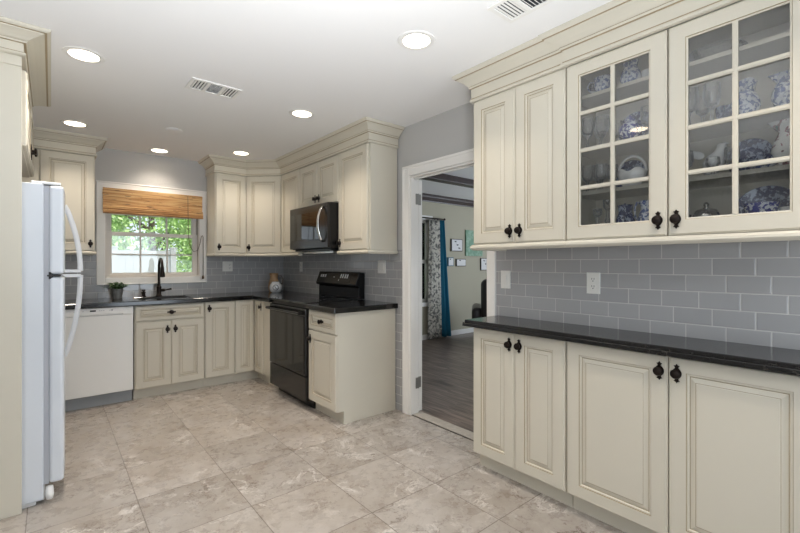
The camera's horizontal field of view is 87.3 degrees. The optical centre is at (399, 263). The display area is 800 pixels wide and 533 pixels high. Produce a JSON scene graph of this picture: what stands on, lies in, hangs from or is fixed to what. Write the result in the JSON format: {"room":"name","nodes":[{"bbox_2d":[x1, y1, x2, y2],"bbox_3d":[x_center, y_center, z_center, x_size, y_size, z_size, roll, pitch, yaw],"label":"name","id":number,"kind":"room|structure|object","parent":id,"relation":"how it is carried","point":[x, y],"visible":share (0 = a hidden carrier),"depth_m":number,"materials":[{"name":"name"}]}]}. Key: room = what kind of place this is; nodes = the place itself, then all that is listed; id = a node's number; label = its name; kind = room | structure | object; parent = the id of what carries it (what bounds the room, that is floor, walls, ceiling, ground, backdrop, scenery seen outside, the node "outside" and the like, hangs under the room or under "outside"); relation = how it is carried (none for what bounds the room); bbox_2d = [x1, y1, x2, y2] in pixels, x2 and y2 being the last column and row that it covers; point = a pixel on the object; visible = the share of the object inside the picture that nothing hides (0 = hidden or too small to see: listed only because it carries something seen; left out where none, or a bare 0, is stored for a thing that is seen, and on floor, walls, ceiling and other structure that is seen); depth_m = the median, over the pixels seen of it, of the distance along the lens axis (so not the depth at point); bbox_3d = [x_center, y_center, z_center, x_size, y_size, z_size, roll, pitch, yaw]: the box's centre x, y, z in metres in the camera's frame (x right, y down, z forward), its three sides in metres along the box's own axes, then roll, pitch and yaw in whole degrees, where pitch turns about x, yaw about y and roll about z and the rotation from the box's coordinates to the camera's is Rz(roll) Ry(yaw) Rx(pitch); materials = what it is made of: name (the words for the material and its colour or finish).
{"room":"kitchen","nodes":[
{"label":"kitchen","id":0,"kind":"room"},
{"bbox_2d":[34,148,486,334],"bbox_3d":[-0.546,0.050,6.245,9.050,2.403,0.180,0,0,-40],"label":"wall","id":1,"kind":"structure","parent":0,"point":[464,282],"depth_m":6.92,"materials":[{"name":"beige paint"}]},
{"bbox_2d":[22,149,96,254],"bbox_3d":[-3.282,-0.535,3.636,1.038,0.904,0.352,0,0,-40],"label":"upper cabinet","id":2,"kind":"object","parent":1,"relation":"attached to","point":[75,173],"visible":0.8,"depth_m":3.76,"materials":[{"name":"beige paint"}]},
{"bbox_2d":[34,126,107,159],"bbox_3d":[-3.236,-1.070,3.642,1.119,0.163,0.419,0,0,-40],"label":"crown molding","id":3,"kind":"structure","parent":2,"relation":"attached to","point":[44,138],"depth_m":3.70,"materials":[{"name":"beige paint"}]},
{"bbox_2d":[96,180,206,284],"bbox_3d":[-2.637,-0.305,4.495,1.021,1.034,0.176,0,0,-40],"label":"window","id":4,"kind":"structure","parent":1,"relation":"in","point":[104,274],"depth_m":4.41,"materials":[{"name":"white paint"}]},
{"bbox_2d":[103,187,203,278],"bbox_3d":[-2.551,-0.293,4.404,0.937,0.919,0.071,0,0,-40],"label":"bamboo shade","id":5,"kind":"object","parent":4,"relation":"attached to","point":[115,200],"visible":1,"depth_m":4.37,"materials":[{"name":"brown"}]},
{"bbox_2d":[61,254,283,299],"bbox_3d":[-2.645,0.125,4.403,3.004,0.492,0.006,0,0,-40],"label":"wall tile","id":6,"kind":"structure","parent":1,"relation":"attached to","point":[249,274],"depth_m":4.80,"materials":[{"name":"tile"}]},
{"bbox_2d":[222,261,232,270],"bbox_3d":[-2.018,0.029,4.912,0.116,0.117,0.012,0,0,-40],"label":"outlet","id":7,"kind":"object","parent":6,"relation":"attached to","point":[226,265],"visible":1,"depth_m":4.91,"materials":[{"name":"white"}]},
{"bbox_2d":[206,173,245,256],"bbox_3d":[-1.960,-0.535,4.736,0.349,0.904,0.352,0,0,-40],"label":"upper cabinet","id":8,"kind":"object","parent":1,"relation":"attached to","point":[226,193],"visible":1,"depth_m":4.63,"materials":[{"name":"beige paint"}]},
{"bbox_2d":[422,215,432,306],"bbox_3d":[0.125,-0.049,6.721,1.030,1.505,0.088,0,0,-40],"label":"window","id":9,"kind":"structure","parent":1,"relation":"in","point":[424,220],"depth_m":6.98,"materials":[{"name":"white paint"}]},
{"bbox_2d":[422,217,445,219],"bbox_3d":[0.175,-0.754,6.669,1.512,0.044,0.090,0,0,-40],"label":"curtain rod","id":10,"kind":"object","parent":1,"relation":"attached to","point":[422,217],"visible":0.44,"depth_m":6.96,"materials":[{"name":"black metal"}]},
{"bbox_2d":[428,219,441,338],"bbox_3d":[0.580,0.248,6.977,0.304,1.975,0.068,0,0,-40],"label":"curtain","id":11,"kind":"object","parent":10,"relation":"hanging from","point":[434,269],"visible":1,"depth_m":6.96,"materials":[{"name":"grey fabric"}]},
{"bbox_2d":[440,220,450,336],"bbox_3d":[0.771,0.248,7.138,0.284,1.976,0.059,0,0,-40],"label":"curtain","id":12,"kind":"object","parent":10,"relation":"hanging from","point":[445,309],"visible":0.96,"depth_m":7.11,"materials":[{"name":"blue fabric"}]},
{"bbox_2d":[422,193,473,207],"bbox_3d":[0.763,-1.093,7.177,5.585,0.117,0.060,0,0,-40],"label":"trim","id":13,"kind":"structure","parent":1,"relation":"attached to","point":[425,197],"depth_m":7.21,"materials":[{"name":"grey wood"}]},
{"bbox_2d":[422,327,473,339],"bbox_3d":[0.752,1.208,7.199,5.595,0.085,0.014,0,0,-40],"label":"baseboard","id":14,"kind":"structure","parent":1,"relation":"attached to","point":[467,330],"depth_m":7.43,"materials":[{"name":"white paint"}]},
{"bbox_2d":[451,239,461,251],"bbox_3d":[1.000,-0.331,7.395,0.285,0.217,0.030,0,0,-40],"label":"wall art","id":15,"kind":"object","parent":1,"relation":"attached to","point":[456,244],"visible":1,"depth_m":7.38,"materials":[{"name":"grey"}]},
{"bbox_2d":[465,230,482,255],"bbox_3d":[1.359,-0.378,7.696,0.465,0.467,0.026,0,0,-40],"label":"wall art","id":16,"kind":"object","parent":1,"relation":"attached to","point":[469,234],"visible":0.7,"depth_m":7.61},
{"bbox_2d":[480,258,486,269],"bbox_3d":[1.597,0.005,7.891,0.250,0.231,0.030,0,0,-40],"label":"wall art","id":17,"kind":"object","parent":1,"relation":"attached to","point":[483,261],"visible":0.76,"depth_m":7.85,"materials":[{"name":"grey"}]},
{"bbox_2d":[0,0,612,200],"bbox_3d":[1.548,-1.212,2.947,10.050,0.120,8.050,0,0,-40],"label":"ceiling","id":18,"kind":"structure","parent":0,"point":[343,62],"depth_m":2.42,"materials":[{"name":"white paint"}]},
{"bbox_2d":[60,119,89,127],"bbox_3d":[-2.666,-1.149,3.440,0.194,0.006,0.194,0,0,-40],"label":"recessed light","id":19,"kind":"object","parent":18,"relation":"in","point":[73,123],"visible":1,"depth_m":3.43,"materials":[{"name":"white paint"}]},
{"bbox_2d":[61,46,104,63],"bbox_3d":[-1.742,-1.149,2.313,0.194,0.006,0.194,0,0,-40],"label":"recessed light","id":20,"kind":"object","parent":18,"relation":"in","point":[81,54],"visible":1,"depth_m":2.30,"materials":[{"name":"white paint"}]},
{"bbox_2d":[149,148,169,152],"bbox_3d":[-2.442,-1.149,4.259,0.194,0.006,0.194,0,0,-40],"label":"recessed light","id":21,"kind":"object","parent":18,"relation":"in","point":[157,150],"visible":1,"depth_m":4.25,"materials":[{"name":"white paint"}]},
{"bbox_2d":[185,77,242,99],"bbox_3d":[-1.219,-1.148,2.752,0.310,0.008,0.190,0,0,-40],"label":"ceiling vent","id":22,"kind":"object","parent":18,"relation":"in","point":[197,84],"visible":1,"depth_m":2.74,"materials":[{"name":"metal"}]},
{"bbox_2d":[231,151,250,155],"bbox_3d":[-1.651,-1.149,4.356,0.194,0.006,0.194,0,0,-40],"label":"recessed light","id":23,"kind":"object","parent":18,"relation":"in","point":[241,153],"visible":1,"depth_m":4.36,"materials":[{"name":"white paint"}]},
{"bbox_2d":[289,109,314,117],"bbox_3d":[-0.751,-1.149,3.212,0.194,0.006,0.194,0,0,-40],"label":"recessed light","id":24,"kind":"object","parent":18,"relation":"in","point":[299,113],"visible":1,"depth_m":3.20,"materials":[{"name":"white paint"}]},
{"bbox_2d":[398,30,434,50],"bbox_3d":[0.085,-1.149,2.162,0.194,0.006,0.194,0,0,-40],"label":"recessed light","id":25,"kind":"object","parent":18,"relation":"in","point":[415,40],"visible":1,"depth_m":2.15,"materials":[{"name":"white paint"}]},
{"bbox_2d":[487,0,554,22],"bbox_3d":[0.568,-1.148,1.810,0.178,0.008,0.340,0,0,-40],"label":"ceiling vent","id":26,"kind":"object","parent":18,"relation":"in","point":[510,11],"visible":1,"depth_m":1.88,"materials":[{"name":"metal"}]},
{"bbox_2d":[0,332,625,532],"bbox_3d":[1.548,1.291,2.869,9.950,0.080,7.930,0,0,-40],"label":"floor","id":27,"kind":"structure","parent":0,"point":[243,456],"depth_m":2.52,"materials":[{"name":"tile"}]},
{"bbox_2d":[0,62,21,519],"bbox_3d":[-2.134,0.132,1.915,0.605,2.238,0.022,0,0,-40],"label":"end panel","id":28,"kind":"object","parent":27,"relation":"on","point":[10,75],"visible":1,"depth_m":2.07,"materials":[{"name":"beige paint"}]},
{"bbox_2d":[22,180,82,508],"bbox_3d":[-2.271,0.410,2.320,0.857,1.682,0.764,0,0,-40],"label":"refrigerator","id":29,"kind":"object","parent":27,"relation":"on","point":[44,350],"visible":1,"depth_m":2.19,"materials":[{"name":"white metal"}]},
{"bbox_2d":[65,306,132,411],"bbox_3d":[-2.834,0.817,3.835,0.600,0.868,0.579,0,0,-40],"label":"dishwasher","id":30,"kind":"object","parent":27,"relation":"on","point":[99,360],"visible":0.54,"depth_m":3.65,"materials":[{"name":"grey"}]},
{"bbox_2d":[132,302,203,398],"bbox_3d":[-2.361,0.816,4.221,0.600,0.870,0.617,0,0,-40],"label":"base cabinet","id":31,"kind":"object","parent":27,"relation":"on","point":[168,339],"visible":0.89,"depth_m":3.99,"materials":[{"name":"beige paint"}]},
{"bbox_2d":[203,301,234,386],"bbox_3d":[-2.016,0.816,4.508,0.293,0.870,0.617,0,0,-40],"label":"base cabinet","id":32,"kind":"object","parent":27,"relation":"on","point":[219,316],"visible":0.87,"depth_m":4.30,"materials":[{"name":"beige paint"}]},
{"bbox_2d":[233,300,278,387],"bbox_3d":[-1.458,0.816,4.691,0.795,0.870,1.048,0,0,-40],"label":"base cabinet","id":33,"kind":"object","parent":27,"relation":"on","point":[252,319],"visible":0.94,"depth_m":4.44,"materials":[{"name":"beige paint"}]},
{"bbox_2d":[65,290,324,309],"bbox_3d":[-2.303,0.359,3.995,3.001,0.044,1.056,0,0,-40],"label":"countertop","id":34,"kind":"structure","parent":33,"relation":"on","point":[265,296],"depth_m":4.13,"materials":[{"name":"black stone"}]},
{"bbox_2d":[103,282,128,298],"bbox_3d":[-2.766,0.255,4.097,0.264,0.164,0.256,0,0,-40],"label":"potted plant","id":35,"kind":"object","parent":34,"relation":"on","point":[117,292],"visible":1,"depth_m":4.07,"materials":[{"name":"green plant"}]},
{"bbox_2d":[136,296,188,299],"bbox_3d":[-2.376,0.454,4.215,0.458,0.215,0.348,0,0,-40],"label":"sink","id":36,"kind":"object","parent":34,"relation":"in","point":[179,296],"visible":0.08,"depth_m":4.34,"materials":[{"name":"black"}]},
{"bbox_2d":[156,258,171,295],"bbox_3d":[-2.428,0.136,4.340,0.147,0.402,0.226,0,0,-40],"label":"faucet","id":37,"kind":"object","parent":34,"relation":"on","point":[161,273],"visible":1,"depth_m":4.36,"materials":[{"name":"black metal"}]},
{"bbox_2d":[269,282,281,292],"bbox_3d":[-1.463,0.272,4.940,0.144,0.130,0.147,0,0,-40],"label":"jar","id":38,"kind":"object","parent":34,"relation":"on","point":[275,287],"visible":1,"depth_m":4.89,"materials":[{"name":"white ceramic"}]},
{"bbox_2d":[268,273,283,291],"bbox_3d":[-1.527,0.225,5.117,0.136,0.224,0.166,0,0,31],"label":"jug","id":39,"kind":"object","parent":34,"relation":"on","point":[273,276],"visible":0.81,"depth_m":5.07,"materials":[{"name":"brown"}]},
{"bbox_2d":[265,271,363,408],"bbox_3d":[-0.835,0.665,4.030,0.678,1.171,0.758,0,0,-40],"label":"range","id":40,"kind":"object","parent":27,"relation":"on","point":[289,318],"visible":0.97,"depth_m":3.90,"materials":[{"name":"black metal"}]},
{"bbox_2d":[270,295,356,304],"bbox_3d":[-0.840,0.341,4.026,0.540,0.019,0.758,0,0,-40],"label":"cooktop","id":41,"kind":"object","parent":40,"relation":"in","point":[291,300],"depth_m":3.97,"materials":[{"name":"grey"}]},
{"bbox_2d":[306,309,394,423],"bbox_3d":[-0.423,0.816,3.578,0.624,0.870,0.450,0,0,-40],"label":"base cabinet","id":42,"kind":"object","parent":27,"relation":"on","point":[352,354],"visible":0.96,"depth_m":3.40,"materials":[{"name":"beige paint"}]},
{"bbox_2d":[305,300,397,313],"bbox_3d":[-0.409,0.359,3.571,0.631,0.044,0.478,0,0,-40],"label":"countertop","id":43,"kind":"structure","parent":42,"relation":"on","point":[356,305],"depth_m":3.44,"materials":[{"name":"black stone"}]},
{"bbox_2d":[472,279,486,318],"bbox_3d":[1.610,0.726,6.730,0.900,0.990,0.900,0,0,10],"label":"recliner","id":44,"kind":"object","parent":27,"relation":"on","point":[478,310],"visible":0.19,"depth_m":6.37,"materials":[{"name":"black leather"}]},
{"bbox_2d":[474,328,572,507],"bbox_3d":[0.734,0.816,2.419,0.314,0.870,0.604,0,0,-40],"label":"base cabinet","id":45,"kind":"object","parent":27,"relation":"on","point":[520,381],"visible":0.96,"depth_m":2.30,"materials":[{"name":"beige paint"}]},
{"bbox_2d":[567,342,799,532],"bbox_3d":[1.218,0.816,1.836,0.314,0.870,0.904,0,0,-40],"label":"base cabinet","id":46,"kind":"object","parent":27,"relation":"on","point":[656,443],"visible":0.95,"depth_m":1.72,"materials":[{"name":"beige paint"}]},
{"bbox_2d":[462,315,799,375],"bbox_3d":[1.019,0.361,2.079,0.343,0.040,1.593,0,0,-40],"label":"countertop","id":47,"kind":"structure","parent":46,"relation":"on","point":[749,356],"depth_m":1.84,"materials":[{"name":"black stone"}]},
{"bbox_2d":[301,0,742,249],"bbox_3d":[1.049,0.050,2.389,0.081,2.403,7.830,0,0,-40],"label":"wall","id":48,"kind":"structure","parent":0,"point":[451,131],"depth_m":3.26,"materials":[{"name":"grey paint"}]},
{"bbox_2d":[246,176,281,256],"bbox_3d":[-1.523,-0.535,4.923,0.604,0.904,0.623,0,0,-40],"label":"upper cabinet","id":49,"kind":"object","parent":48,"relation":"attached to","point":[263,193],"visible":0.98,"depth_m":4.72,"materials":[{"name":"beige paint"}]},
{"bbox_2d":[280,169,303,256],"bbox_3d":[-1.088,-0.535,4.612,0.332,0.904,0.454,0,0,-40],"label":"upper cabinet","id":50,"kind":"object","parent":48,"relation":"attached to","point":[290,182],"visible":0.23,"depth_m":4.55,"materials":[{"name":"beige paint"}]},
{"bbox_2d":[300,155,338,207],"bbox_3d":[-0.698,-0.771,4.143,0.332,0.432,0.762,0,0,-40],"label":"upper cabinet","id":51,"kind":"object","parent":48,"relation":"attached to","point":[319,181],"visible":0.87,"depth_m":4.01,"materials":[{"name":"beige paint"}]},
{"bbox_2d":[290,202,339,254],"bbox_3d":[-0.751,-0.326,4.098,0.472,0.450,0.756,0,0,-40],"label":"microwave","id":52,"kind":"object","parent":51,"relation":"attached to","point":[314,229],"visible":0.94,"depth_m":3.89,"materials":[{"name":"black metal"}]},
{"bbox_2d":[295,248,339,251],"bbox_3d":[-0.737,-0.133,4.109,0.280,0.015,0.716,0,0,-40],"label":"vent hood","id":53,"kind":"object","parent":52,"relation":"attached to","point":[314,249],"depth_m":3.94,"materials":[{"name":"black metal"}]},
{"bbox_2d":[284,250,401,410],"bbox_3d":[-0.725,0.565,4.450,0.007,1.372,2.375,0,0,-40],"label":"wall tile","id":54,"kind":"structure","parent":48,"relation":"attached to","point":[383,287],"depth_m":3.95,"materials":[{"name":"tile"}]},
{"bbox_2d":[378,260,385,272],"bbox_3d":[-0.167,0.026,3.764,0.012,0.117,0.116,0,0,-40],"label":"light switch","id":55,"kind":"object","parent":54,"relation":"attached to","point":[381,263],"visible":1,"depth_m":3.76,"materials":[{"name":"white"}]},
{"bbox_2d":[336,143,397,254],"bbox_3d":[-0.298,-0.535,3.662,0.332,0.904,0.482,0,0,-40],"label":"upper cabinet","id":56,"kind":"object","parent":48,"relation":"attached to","point":[368,171],"visible":1,"depth_m":3.52,"materials":[{"name":"beige paint"}]},
{"bbox_2d":[198,116,404,176],"bbox_3d":[-1.082,-1.070,4.175,2.590,0.163,0.634,0,0,33],"label":"crown molding","id":57,"kind":"structure","parent":56,"relation":"attached to","point":[364,130],"depth_m":4.01,"materials":[{"name":"beige paint"}]},
{"bbox_2d":[416,180,421,410],"bbox_3d":[-0.055,0.267,3.838,0.105,1.945,0.778,0,0,-36],"label":"door","id":58,"kind":"structure","parent":48,"relation":"in","point":[418,196],"depth_m":3.55,"materials":[{"name":"white paint"}]},
{"bbox_2d":[412,411,473,440],"bbox_3d":[0.387,1.248,3.201,0.110,0.007,0.825,0,0,-40],"label":"trim","id":59,"kind":"structure","parent":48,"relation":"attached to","point":[438,422],"depth_m":3.23,"materials":[{"name":"stone"}]},
{"bbox_2d":[421,174,473,187],"bbox_3d":[1.532,-1.109,6.254,5.585,0.084,0.145,0,0,-40],"label":"trim","id":60,"kind":"structure","parent":48,"relation":"attached to","point":[441,178],"depth_m":5.49,"materials":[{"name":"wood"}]},
{"bbox_2d":[402,148,495,414],"bbox_3d":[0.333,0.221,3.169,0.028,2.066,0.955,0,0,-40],"label":"trim","id":61,"kind":"structure","parent":48,"relation":"attached to","point":[467,155],"depth_m":3.47,"materials":[{"name":"white paint"}]},
{"bbox_2d":[470,68,567,250],"bbox_3d":[0.734,-0.535,2.426,0.324,0.904,0.614,0,0,-40],"label":"upper cabinet","id":62,"kind":"object","parent":48,"relation":"attached to","point":[520,132],"visible":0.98,"depth_m":2.30,"materials":[{"name":"beige paint"}]},
{"bbox_2d":[496,240,799,349],"bbox_3d":[2.034,0.111,1.135,0.007,0.520,4.342,0,0,-40],"label":"wall tile","id":63,"kind":"structure","parent":48,"relation":"attached to","point":[736,292],"depth_m":2.01,"materials":[{"name":"tile"}]},
{"bbox_2d":[501,271,510,288],"bbox_3d":[0.688,0.102,2.737,0.012,0.117,0.074,0,0,-40],"label":"light switch","id":64,"kind":"object","parent":63,"relation":"attached to","point":[505,275],"visible":1,"depth_m":2.73,"materials":[{"name":"white"}]},
{"bbox_2d":[587,272,599,293],"bbox_3d":[1.058,0.105,2.295,0.009,0.117,0.074,0,0,-40],"label":"outlet","id":65,"kind":"object","parent":63,"relation":"attached to","point":[593,278],"visible":1,"depth_m":2.29,"materials":[{"name":"white"}]},
{"bbox_2d":[564,0,799,247],"bbox_3d":[1.221,-0.535,1.841,0.324,0.904,0.904,0,0,-40],"label":"upper cabinet","id":66,"kind":"object","parent":48,"relation":"attached to","point":[674,190],"visible":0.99,"depth_m":1.77,"materials":[{"name":"beige paint"}]},
{"bbox_2d":[582,117,593,146],"bbox_3d":[0.958,-0.660,2.140,0.060,0.165,0.060,0,0,-40],"label":"goblet","id":67,"kind":"object","parent":66,"relation":"on","point":[587,136],"visible":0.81,"depth_m":2.13,"materials":[{"name":"clear glass"}]},
{"bbox_2d":[582,165,593,190],"bbox_3d":[0.956,-0.429,2.135,0.060,0.140,0.060,0,0,-40],"label":"goblet","id":68,"kind":"object","parent":66,"relation":"on","point":[591,166],"visible":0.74,"depth_m":2.13,"materials":[{"name":"clear glass"}]},
{"bbox_2d":[452,0,740,103],"bbox_3d":[1.004,-1.070,2.054,0.398,0.163,1.690,0,0,-40],"label":"crown molding","id":69,"kind":"structure","parent":66,"relation":"attached to","point":[614,24],"depth_m":2.00,"materials":[{"name":"beige paint"}]},
{"bbox_2d":[587,74,609,92],"bbox_3d":[1.007,-0.880,2.096,0.096,0.085,0.120,0,0,-40],"label":"cup","id":70,"kind":"object","parent":66,"relation":"on","point":[601,82],"visible":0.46,"depth_m":2.06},
{"bbox_2d":[594,119,606,144],"bbox_3d":[1.032,-0.657,2.160,0.064,0.160,0.064,0,0,-40],"label":"goblet","id":71,"kind":"object","parent":66,"relation":"on","point":[599,138],"visible":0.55,"depth_m":2.16,"materials":[{"name":"clear glass"}]},
{"bbox_2d":[595,163,607,188],"bbox_3d":[1.003,-0.427,2.086,0.058,0.135,0.058,0,0,-40],"label":"goblet","id":72,"kind":"object","parent":66,"relation":"on","point":[602,179],"visible":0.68,"depth_m":2.08,"materials":[{"name":"clear glass"}]},
{"bbox_2d":[594,115,609,143],"bbox_3d":[1.000,-0.652,2.074,0.072,0.150,0.072,0,0,-40],"label":"goblet","id":73,"kind":"object","parent":66,"relation":"on","point":[598,132],"visible":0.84,"depth_m":2.07,"materials":[{"name":"clear glass"}]},
{"bbox_2d":[616,203,635,222],"bbox_3d":[1.095,-0.213,2.040,0.098,0.154,0.094,0,0,-17],"label":"pitcher","id":74,"kind":"object","parent":66,"relation":"on","point":[625,214],"visible":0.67,"depth_m":2.01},
{"bbox_2d":[619,115,641,139],"bbox_3d":[1.081,-0.638,1.969,0.096,0.121,0.096,0,0,-40],"label":"ginger jar","id":75,"kind":"object","parent":66,"relation":"on","point":[631,128],"visible":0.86,"depth_m":1.94,"materials":[{"name":"ceramic"}]},
{"bbox_2d":[616,160,644,186],"bbox_3d":[1.136,-0.437,2.072,0.038,0.154,0.156,0,0,-40],"label":"plate","id":76,"kind":"object","parent":66,"relation":"on","point":[631,164],"visible":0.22,"depth_m":2.08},
{"bbox_2d":[620,58,641,83],"bbox_3d":[1.097,-0.902,1.992,0.095,0.129,0.098,0,0,-7],"label":"pitcher","id":77,"kind":"object","parent":66,"relation":"on","point":[631,71],"visible":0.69,"depth_m":1.96,"materials":[{"name":"ceramic"}]},
{"bbox_2d":[617,155,647,185],"bbox_3d":[1.083,-0.433,1.958,0.088,0.148,0.134,0,0,-40],"label":"basket","id":78,"kind":"object","parent":66,"relation":"on","point":[636,172],"visible":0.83,"depth_m":1.93,"materials":[{"name":"white ceramic"}]},
{"bbox_2d":[617,166,647,185],"bbox_3d":[1.083,-0.401,1.958,0.088,0.084,0.132,0,0,-40],"label":"bowl","id":79,"kind":"object","parent":78,"relation":"on","point":[637,172],"depth_m":1.92,"materials":[{"name":"white ceramic"}]},
{"bbox_2d":[618,111,648,139],"bbox_3d":[1.152,-0.662,2.045,0.040,0.167,0.170,0,0,-40],"label":"plate","id":80,"kind":"object","parent":66,"relation":"on","point":[636,115],"visible":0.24,"depth_m":2.03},
{"bbox_2d":[634,200,648,220],"bbox_3d":[1.138,-0.215,1.933,0.086,0.160,0.090,0,0,13],"label":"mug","id":81,"kind":"object","parent":66,"relation":"on","point":[644,204],"visible":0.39,"depth_m":1.91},
{"bbox_2d":[640,106,648,134],"bbox_3d":[1.142,-0.652,1.942,0.054,0.150,0.054,0,0,-40],"label":"goblet","id":82,"kind":"object","parent":66,"relation":"on","point":[645,124],"visible":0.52,"depth_m":1.95,"materials":[{"name":"clear glass"}]},
{"bbox_2d":[582,31,789,112],"bbox_3d":[1.249,-0.828,1.864,0.234,0.018,0.867,0,0,-40],"label":"shelf","id":83,"kind":"object","parent":66,"relation":"attached to","point":[778,44],"depth_m":1.76,"materials":[{"name":"beige paint"}]},
{"bbox_2d":[582,103,789,160],"bbox_3d":[1.249,-0.568,1.864,0.234,0.018,0.867,0,0,-40],"label":"shelf","id":84,"kind":"object","parent":66,"relation":"attached to","point":[754,125],"depth_m":1.82,"materials":[{"name":"beige paint"}]},
{"bbox_2d":[582,164,789,200],"bbox_3d":[1.249,-0.350,1.864,0.234,0.018,0.867,0,0,-40],"label":"shelf","id":85,"kind":"object","parent":66,"relation":"attached to","point":[780,174],"depth_m":1.77,"materials":[{"name":"beige paint"}]},
{"bbox_2d":[689,87,698,124],"bbox_3d":[1.241,-0.662,1.800,0.072,0.170,0.072,0,0,-40],"label":"goblet","id":86,"kind":"object","parent":66,"relation":"on","point":[691,110],"visible":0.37,"depth_m":1.78,"materials":[{"name":"clear glass"}]},
{"bbox_2d":[693,90,711,121],"bbox_3d":[1.318,-0.660,1.825,0.068,0.165,0.068,0,0,-40],"label":"goblet","id":87,"kind":"object","parent":66,"relation":"on","point":[701,114],"visible":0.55,"depth_m":1.82,"materials":[{"name":"clear glass"}]},
{"bbox_2d":[692,202,719,216],"bbox_3d":[1.283,-0.197,1.757,0.100,0.123,0.100,0,0,-40],"label":"sugar bowl","id":88,"kind":"object","parent":66,"relation":"on","point":[706,211],"visible":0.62,"depth_m":1.73,"materials":[{"name":"silver metal"}]},
{"bbox_2d":[689,142,728,174],"bbox_3d":[1.324,-0.432,1.799,0.054,0.159,0.142,0,0,-40],"label":"bird figurine","id":89,"kind":"object","parent":66,"relation":"on","point":[719,151],"visible":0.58,"depth_m":1.77,"materials":[{"name":"white ceramic"}]},
{"bbox_2d":[702,81,720,119],"bbox_3d":[1.289,-0.660,1.734,0.064,0.165,0.064,0,0,-40],"label":"goblet","id":90,"kind":"object","parent":66,"relation":"on","point":[711,106],"visible":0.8,"depth_m":1.73,"materials":[{"name":"clear glass"}]},
{"bbox_2d":[705,156,720,174],"bbox_3d":[1.279,-0.397,1.715,0.052,0.075,0.052,0,0,-40],"label":"goblet","id":91,"kind":"object","parent":66,"relation":"on","point":[718,157],"visible":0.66,"depth_m":1.71,"materials":[{"name":"clear glass"}]},
{"bbox_2d":[689,39,747,61],"bbox_3d":[1.330,-0.865,1.763,0.208,0.054,0.208,0,0,-40],"label":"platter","id":92,"kind":"object","parent":66,"relation":"on","point":[695,55],"visible":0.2,"depth_m":1.76,"materials":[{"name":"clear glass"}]},
{"bbox_2d":[715,104,730,118],"bbox_3d":[1.373,-0.620,1.767,0.067,0.085,0.080,0,0,5],"label":"cup","id":93,"kind":"object","parent":66,"relation":"on","point":[722,111],"visible":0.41,"depth_m":1.75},
{"bbox_2d":[729,77,760,115],"bbox_3d":[1.400,-0.655,1.701,0.107,0.155,0.103,0,0,-17],"label":"pitcher","id":94,"kind":"object","parent":66,"relation":"on","point":[749,100],"visible":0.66,"depth_m":1.66,"materials":[{"name":"ceramic"}]},
{"bbox_2d":[725,138,772,171],"bbox_3d":[1.427,-0.437,1.714,0.038,0.154,0.156,0,0,-40],"label":"platter","id":95,"kind":"object","parent":66,"relation":"on","point":[753,148],"visible":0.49,"depth_m":1.71,"materials":[{"name":"ceramic"}]},
{"bbox_2d":[743,201,780,212],"bbox_3d":[1.387,-0.184,1.609,0.112,0.097,0.112,0,0,-40],"label":"bowl","id":96,"kind":"object","parent":66,"relation":"in","point":[767,206],"visible":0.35,"depth_m":1.57,"materials":[{"name":"ceramic"}]},
{"bbox_2d":[739,185,789,213],"bbox_3d":[1.460,-0.225,1.673,0.042,0.177,0.200,0,0,-40],"label":"platter","id":97,"kind":"object","parent":66,"relation":"on","point":[764,193],"visible":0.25,"depth_m":1.68,"materials":[{"name":"ceramic"}]},
{"bbox_2d":[767,118,789,165],"bbox_3d":[1.452,-0.447,1.543,0.128,0.176,0.133,0,0,3],"label":"pitcher","id":98,"kind":"object","parent":66,"relation":"on","point":[781,145],"visible":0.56,"depth_m":1.54,"materials":[{"name":"ceramic"}]},
{"bbox_2d":[768,70,789,105],"bbox_3d":[1.450,-0.647,1.566,0.098,0.139,0.095,0,0,8],"label":"pitcher","id":99,"kind":"object","parent":66,"relation":"on","point":[780,95],"visible":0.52,"depth_m":1.55,"materials":[{"name":"ceramic"}]},
{"label":"outside","id":100,"kind":"structure","parent":0,"visible":0},
{"bbox_3d":[-8.594,1.751,13.455,32.000,0.100,20.320,0,0,-40],"label":"lawn","id":101,"kind":"structure","parent":100,"visible":0},
{"bbox_2d":[111,215,132,249],"bbox_3d":[-11.251,-2.058,14.074,4.626,7.569,4.791,0,0,-40],"label":"tree","id":102,"kind":"object","parent":101,"relation":"on","point":[129,222],"visible":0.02,"depth_m":14.69,"materials":[{"name":"green plant"}]},
{"bbox_2d":[112,246,176,272],"bbox_3d":[-6.999,0.661,8.271,4.660,2.080,0.140,0,0,-40],"label":"fence","id":103,"kind":"object","parent":101,"relation":"on","point":[120,263],"visible":0.11,"depth_m":9.27,"materials":[{"name":"plastic"}]},
{"bbox_2d":[111,215,191,271],"bbox_3d":[-7.069,-1.179,11.997,3.529,5.833,3.355,0,0,-33],"label":"tree","id":104,"kind":"object","parent":101,"relation":"on","point":[151,243],"visible":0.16,"depth_m":11.64,"materials":[{"name":"green plant"}]},
{"bbox_2d":[155,217,191,271],"bbox_3d":[-7.648,-1.941,17.353,4.754,7.333,4.779,0,0,-40],"label":"tree","id":105,"kind":"object","parent":101,"relation":"on","point":[182,223],"visible":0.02,"depth_m":16.28,"materials":[{"name":"green plant"}]},
{"bbox_3d":[-3.129,0.049,2.541,0.120,2.403,2.250,0,0,-40],"label":"wall","id":106,"kind":"structure","parent":0,"visible":0},
{"bbox_2d":[22,70,37,177],"bbox_3d":[-2.436,-0.790,2.331,0.642,0.393,1.000,0,0,-40],"label":"upper cabinet","id":107,"kind":"object","parent":106,"relation":"attached to","point":[28,151],"visible":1,"depth_m":2.29,"materials":[{"name":"beige paint"}]},
{"bbox_2d":[0,16,50,113],"bbox_3d":[-2.634,-1.068,2.134,1.320,0.166,1.284,0,0,-40],"label":"crown molding","id":108,"kind":"structure","parent":107,"relation":"attached to","point":[27,46],"depth_m":2.12,"materials":[{"name":"beige paint"}]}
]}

